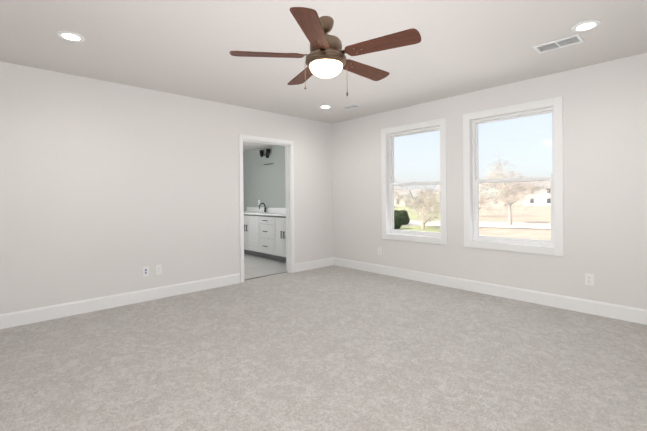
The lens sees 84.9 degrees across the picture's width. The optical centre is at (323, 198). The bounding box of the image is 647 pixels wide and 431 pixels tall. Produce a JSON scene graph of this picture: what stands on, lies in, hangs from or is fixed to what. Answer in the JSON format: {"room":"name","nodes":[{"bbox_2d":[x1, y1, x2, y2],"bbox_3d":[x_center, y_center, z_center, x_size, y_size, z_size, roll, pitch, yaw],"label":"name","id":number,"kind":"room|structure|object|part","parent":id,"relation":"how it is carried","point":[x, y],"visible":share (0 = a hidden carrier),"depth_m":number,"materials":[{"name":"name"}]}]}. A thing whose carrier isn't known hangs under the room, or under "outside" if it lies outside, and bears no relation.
{"room":"empty bedroom","nodes":[
{"label":"empty bedroom","id":0,"kind":"room"},
{"bbox_2d":[0,61,332,313],"bbox_3d":[-1.874,0.011,4.569,5.470,2.670,0.120,-1,0,-43],"label":"wall","id":1,"kind":"structure","parent":0,"point":[107,188],"depth_m":4.08,"materials":[{"name":"paint"}]},
{"bbox_2d":[0,273,239,328],"bbox_3d":[-2.468,1.164,3.918,3.452,0.140,0.014,-1,0,-43],"label":"baseboard","id":2,"kind":"structure","parent":1,"relation":"attached to","point":[22,317],"depth_m":3.96,"materials":[{"name":"white wood"}]},
{"bbox_2d":[142,266,148,276],"bbox_3d":[-2.131,0.875,4.237,0.072,0.116,0.009,-1,0,-43],"label":"outlet","id":3,"kind":"object","parent":1,"relation":"attached to","point":[145,271],"visible":1,"depth_m":4.23,"materials":[{"name":"white plastic"}]},
{"bbox_2d":[155,265,161,274],"bbox_3d":[-2.024,0.873,4.337,0.072,0.116,0.008,-1,0,-43],"label":"power outlet","id":4,"kind":"object","parent":1,"relation":"attached to","point":[158,269],"visible":1,"depth_m":4.33,"materials":[{"name":"white plastic"}]},
{"bbox_2d":[239,134,294,282],"bbox_3d":[-0.892,0.147,5.483,0.990,2.156,0.154,-1,0,-43],"label":"door frame","id":5,"kind":"structure","parent":1,"relation":"attached to","point":[289,182],"depth_m":5.73,"materials":[{"name":"white wood"}]},
{"bbox_2d":[295,257,332,271],"bbox_3d":[-0.143,1.134,6.085,0.892,0.140,0.014,-1,0,-43],"label":"baseboard","id":6,"kind":"structure","parent":1,"relation":"attached to","point":[309,265],"depth_m":6.05,"materials":[{"name":"white wood"}]},
{"bbox_2d":[243,141,274,151],"bbox_3d":[-2.168,-1.294,6.708,3.280,0.310,3.400,-1,0,-43],"label":"ceiling","id":7,"kind":"structure","parent":0,"point":[247,146],"depth_m":7.69,"materials":[{"name":"paint"}]},
{"bbox_2d":[244,253,285,279],"bbox_3d":[-2.076,1.286,6.616,3.000,0.108,3.400,-1,0,-43],"label":"floor","id":8,"kind":"structure","parent":0,"point":[255,266],"depth_m":6.35,"materials":[{"name":"grey tile"}]},
{"bbox_2d":[244,215,285,261],"bbox_3d":[-1.080,0.771,7.324,0.562,0.875,2.826,-1,0,-43],"label":"bathroom vanity","id":9,"kind":"object","parent":8,"relation":"on","point":[264,232],"depth_m":7.04,"materials":[{"name":"white wood"}]},
{"bbox_2d":[244,211,285,214],"bbox_3d":[-1.082,0.318,7.324,0.555,0.030,2.826,-1,0,-43],"label":"countertop","id":10,"kind":"structure","parent":9,"relation":"on","point":[245,212],"depth_m":7.49,"materials":[{"name":"white stone"}]},
{"bbox_2d":[245,272,285,279],"bbox_3d":[-0.913,1.222,5.521,0.850,0.023,0.032,-1,0,-43],"label":"threshold","id":11,"kind":"object","parent":8,"relation":"on","point":[264,276],"visible":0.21,"depth_m":5.50,"materials":[{"name":"grey metal"}]},
{"bbox_2d":[244,272,287,281],"bbox_3d":[-0.872,1.223,5.476,0.850,0.020,0.090,-1,0,-43],"label":"floor","id":12,"kind":"structure","parent":0,"point":[265,277],"depth_m":5.43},
{"bbox_2d":[0,265,646,430],"bbox_3d":[0.046,1.275,2.614,5.350,0.120,5.350,-1,0,-43],"label":"floor carpet","id":13,"kind":"object","parent":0,"point":[333,348],"visible":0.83,"depth_m":2.60,"materials":[{"name":"grey carpet"}]},
{"bbox_2d":[0,0,646,123],"bbox_3d":[0.036,-1.395,2.618,5.630,0.120,5.590,-1,0,-43],"label":"ceiling","id":14,"kind":"structure","parent":0,"point":[182,47],"depth_m":3.07,"materials":[{"name":"paint"}]},
{"bbox_2d":[56,31,84,41],"bbox_3d":[-2.049,-1.312,2.868,0.190,0.008,0.190,-1,0,-43],"label":"recessed light","id":15,"kind":"object","parent":14,"relation":"in","point":[70,36],"visible":1,"depth_m":2.86,"materials":[{"name":"white"}]},
{"bbox_2d":[319,105,331,108],"bbox_3d":[0.028,-1.340,5.172,0.190,0.008,0.190,-1,0,-43],"label":"recessed light","id":16,"kind":"object","parent":14,"relation":"in","point":[325,106],"visible":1,"depth_m":5.14,"materials":[{"name":"white plastic"}]},
{"bbox_2d":[230,7,420,95],"bbox_3d":[0.057,-1.047,2.668,1.297,0.576,1.349,-1,0,-43],"label":"ceiling fan","id":17,"kind":"object","parent":14,"relation":"hanging from","point":[325,57],"visible":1,"depth_m":2.52,"materials":[{"name":"brown wood"}]},
{"bbox_3d":[-0.411,-1.051,2.585,0.535,0.009,0.160,-1,11,-6],"label":"blade","id":18,"kind":"part","parent":17,"relation":"part of","materials":[{"name":"brown wood"}]},
{"bbox_3d":[-0.161,-1.055,3.027,0.160,0.009,0.535,-13,5,-24],"label":"blade","id":19,"kind":"part","parent":17,"relation":"part of","materials":[{"name":"brown wood"}]},
{"bbox_3d":[-0.068,-1.052,2.210,0.160,0.009,0.535,11,2,11],"label":"blade","id":20,"kind":"part","parent":17,"relation":"part of","materials":[{"name":"brown wood"}]},
{"bbox_3d":[0.019,-0.948,2.634,0.252,0.086,0.252,-1,0,-43],"label":"lamp shade","id":21,"kind":"part","parent":17,"relation":"part of","materials":[{"name":"white glass"}]},
{"bbox_3d":[0.337,-1.059,2.926,0.535,0.009,0.160,-1,-11,-42],"label":"blade","id":22,"kind":"part","parent":17,"relation":"part of","materials":[{"name":"brown wood"}]},
{"bbox_3d":[0.395,-1.058,2.421,0.535,0.009,0.160,0,-11,30],"label":"blade","id":23,"kind":"part","parent":17,"relation":"part of","materials":[{"name":"brown wood"}]},
{"bbox_2d":[341,104,360,109],"bbox_3d":[0.411,-1.344,5.201,0.140,0.008,0.300,-1,0,-43],"label":"ceiling vent","id":24,"kind":"object","parent":14,"relation":"in","point":[351,107],"visible":1,"depth_m":5.20,"materials":[{"name":"white metal"}]},
{"bbox_2d":[533,34,583,53],"bbox_3d":[2.056,-1.352,3.098,0.190,0.008,0.340,-1,0,-43],"label":"ceiling vent","id":25,"kind":"object","parent":14,"relation":"in","point":[561,43],"visible":1,"depth_m":3.09,"materials":[{"name":"white metal"}]},
{"bbox_2d":[571,20,600,31],"bbox_3d":[2.058,-1.350,2.773,0.190,0.008,0.190,-1,0,-43],"label":"recessed light","id":26,"kind":"object","parent":14,"relation":"in","point":[585,25],"visible":1,"depth_m":2.76,"materials":[{"name":"white plastic"}]},
{"bbox_2d":[243,53,646,309],"bbox_3d":[0.891,-0.019,5.731,0.160,2.670,8.990,-1,0,-43],"label":"wall","id":27,"kind":"structure","parent":0,"point":[605,163],"depth_m":3.87,"materials":[{"name":"paint"}]},
{"bbox_2d":[259,149,269,157],"bbox_3d":[-1.291,-0.992,7.851,0.122,0.180,0.356,-1,0,-43],"label":"sconce","id":28,"kind":"object","parent":27,"relation":"attached to","point":[267,153],"visible":1,"depth_m":7.87,"materials":[{"name":"black metal"}]},
{"bbox_2d":[248,207,285,210],"bbox_3d":[-0.887,0.251,7.506,0.020,0.100,2.826,-1,0,-43],"label":"backsplash","id":29,"kind":"structure","parent":27,"relation":"attached to","point":[249,208],"depth_m":7.88,"materials":[{"name":"white stone"}]},
{"bbox_2d":[378,247,381,254],"bbox_3d":[0.893,0.831,5.616,0.008,0.116,0.072,-1,0,-43],"label":"electrical outlet","id":30,"kind":"object","parent":27,"relation":"attached to","point":[380,250],"visible":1,"depth_m":5.60,"materials":[{"name":"white plastic"}]},
{"bbox_2d":[381,117,446,244],"bbox_3d":[1.346,-0.232,5.223,0.173,1.720,1.085,-1,0,-43],"label":"window","id":31,"kind":"structure","parent":27,"relation":"in","point":[442,183],"depth_m":5.28,"materials":[{"name":"white"}]},
{"bbox_3d":[1.377,-0.232,5.252,0.089,1.550,0.915,-1,0,-43],"label":"frame","id":32,"kind":"part","parent":31,"relation":"part of","materials":[{"name":"white plastic"}]},
{"bbox_3d":[1.378,-0.233,5.253,0.038,1.472,0.839,-1,0,-43],"label":"glass","id":33,"kind":"part","parent":31,"relation":"part of","materials":[{"name":"clear glass"}]},
{"bbox_2d":[333,257,646,324],"bbox_3d":[1.997,1.120,4.432,0.014,0.140,5.350,-1,0,-43],"label":"baseboard","id":34,"kind":"structure","parent":27,"relation":"attached to","point":[622,312],"depth_m":4.16,"materials":[{"name":"white wood"}]},
{"bbox_2d":[463,96,563,255],"bbox_3d":[2.254,-0.237,4.248,0.173,1.720,1.100,-1,0,-43],"label":"window","id":35,"kind":"structure","parent":27,"relation":"in","point":[556,242],"depth_m":4.20,"materials":[{"name":"white"}]},
{"bbox_3d":[2.287,-0.238,4.278,0.038,1.472,0.854,-1,0,-43],"label":"glass","id":36,"kind":"part","parent":35,"relation":"part of","materials":[{"name":"clear glass"}]},
{"bbox_2d":[585,273,593,285],"bbox_3d":[2.736,0.834,3.638,0.008,0.116,0.072,-1,0,-43],"label":"electrical outlet","id":37,"kind":"object","parent":27,"relation":"attached to","point":[589,279],"visible":1,"depth_m":3.63,"materials":[{"name":"white plastic"}]},
{"label":"outside","id":38,"kind":"structure","parent":0,"visible":0},
{"bbox_2d":[394,196,550,240],"bbox_3d":[109.436,-1.496,183.375,398.800,8.873,490.000,-1,0,-43],"label":"ground","id":39,"kind":"structure","parent":38,"point":[534,215],"depth_m":54.58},
{"bbox_2d":[394,214,401,228],"bbox_3d":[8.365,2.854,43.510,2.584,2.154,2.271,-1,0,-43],"label":"shrub","id":40,"kind":"object","parent":39,"relation":"on","point":[399,219],"depth_m":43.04,"materials":[{"name":"green plant"}]},
{"bbox_2d":[394,210,409,224],"bbox_3d":[10.183,2.701,48.601,2.447,2.273,3.001,-1,0,-43],"label":"shrub","id":41,"kind":"object","parent":39,"relation":"on","point":[405,221],"depth_m":47.78,"materials":[{"name":"green plant"}]},
{"bbox_2d":[394,178,409,208],"bbox_3d":[9.443,-0.149,54.305,9.028,7.690,8.956,-1,0,-43],"label":"tree","id":42,"kind":"object","parent":39,"relation":"on","point":[398,198],"depth_m":53.33,"materials":[{"name":"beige plant"}]},
{"bbox_2d":[394,189,412,206],"bbox_3d":[19.511,-0.355,105.494,12.800,5.650,10.100,0,0,27],"label":"house","id":43,"kind":"structure","parent":39,"relation":"on","point":[410,195],"depth_m":101.14,"materials":[{"name":"white"}]},
{"bbox_2d":[411,190,422,204],"bbox_3d":[27.999,-0.434,122.684,12.800,5.650,10.100,0,0,37],"label":"house","id":44,"kind":"structure","parent":39,"relation":"on","point":[413,192],"depth_m":117.39,"materials":[{"name":"white"}]},
{"bbox_2d":[403,187,439,228],"bbox_3d":[12.482,1.101,42.829,6.949,5.506,6.602,-1,0,-43],"label":"tree","id":45,"kind":"object","parent":39,"relation":"on","point":[426,207],"depth_m":42.61,"materials":[{"name":"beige plant"}]},
{"bbox_2d":[435,185,439,198],"bbox_3d":[51.930,-2.007,139.521,12.800,8.250,10.100,0,0,37],"label":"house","id":46,"kind":"structure","parent":39,"relation":"on","point":[437,189],"depth_m":139.28,"materials":[{"name":"white"}]},
{"bbox_2d":[479,188,503,205],"bbox_3d":[44.691,-0.487,100.734,11.800,5.650,10.100,0,0,22],"label":"house","id":47,"kind":"structure","parent":39,"relation":"on","point":[492,198],"depth_m":95.74,"materials":[{"name":"white"}]},
{"bbox_2d":[479,177,506,214],"bbox_3d":[26.587,-0.501,60.755,9.542,7.617,9.671,-1,0,-43],"label":"tree","id":48,"kind":"object","parent":39,"relation":"on","point":[481,197],"depth_m":60.09,"materials":[{"name":"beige plant"}]},
{"bbox_2d":[479,153,547,224],"bbox_3d":[24.650,-1.139,47.088,9.443,9.574,8.676,-1,0,-43],"label":"tree","id":49,"kind":"object","parent":39,"relation":"on","point":[514,192],"depth_m":46.02,"materials":[{"name":"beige plant"}]},
{"bbox_2d":[521,181,550,205],"bbox_3d":[64.670,-1.897,102.336,12.800,8.250,10.100,0,0,27],"label":"house","id":50,"kind":"structure","parent":39,"relation":"on","point":[540,199],"depth_m":99.41,"materials":[{"name":"white"}]},
{"bbox_2d":[542,173,551,199],"bbox_3d":[36.302,-0.440,51.965,9.334,7.736,8.171,-1,0,-43],"label":"tree","id":51,"kind":"object","parent":39,"relation":"on","point":[549,188],"depth_m":54.34,"materials":[{"name":"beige plant"}]},
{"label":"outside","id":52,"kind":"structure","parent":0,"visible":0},
{"bbox_2d":[407,220,550,228],"bbox_3d":[17.083,3.396,48.946,400.544,0.546,12.118,0,0,21],"label":"street","id":53,"kind":"structure","parent":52,"point":[500,224],"depth_m":46.27,"materials":[{"name":"grey asphalt"}]}
]}

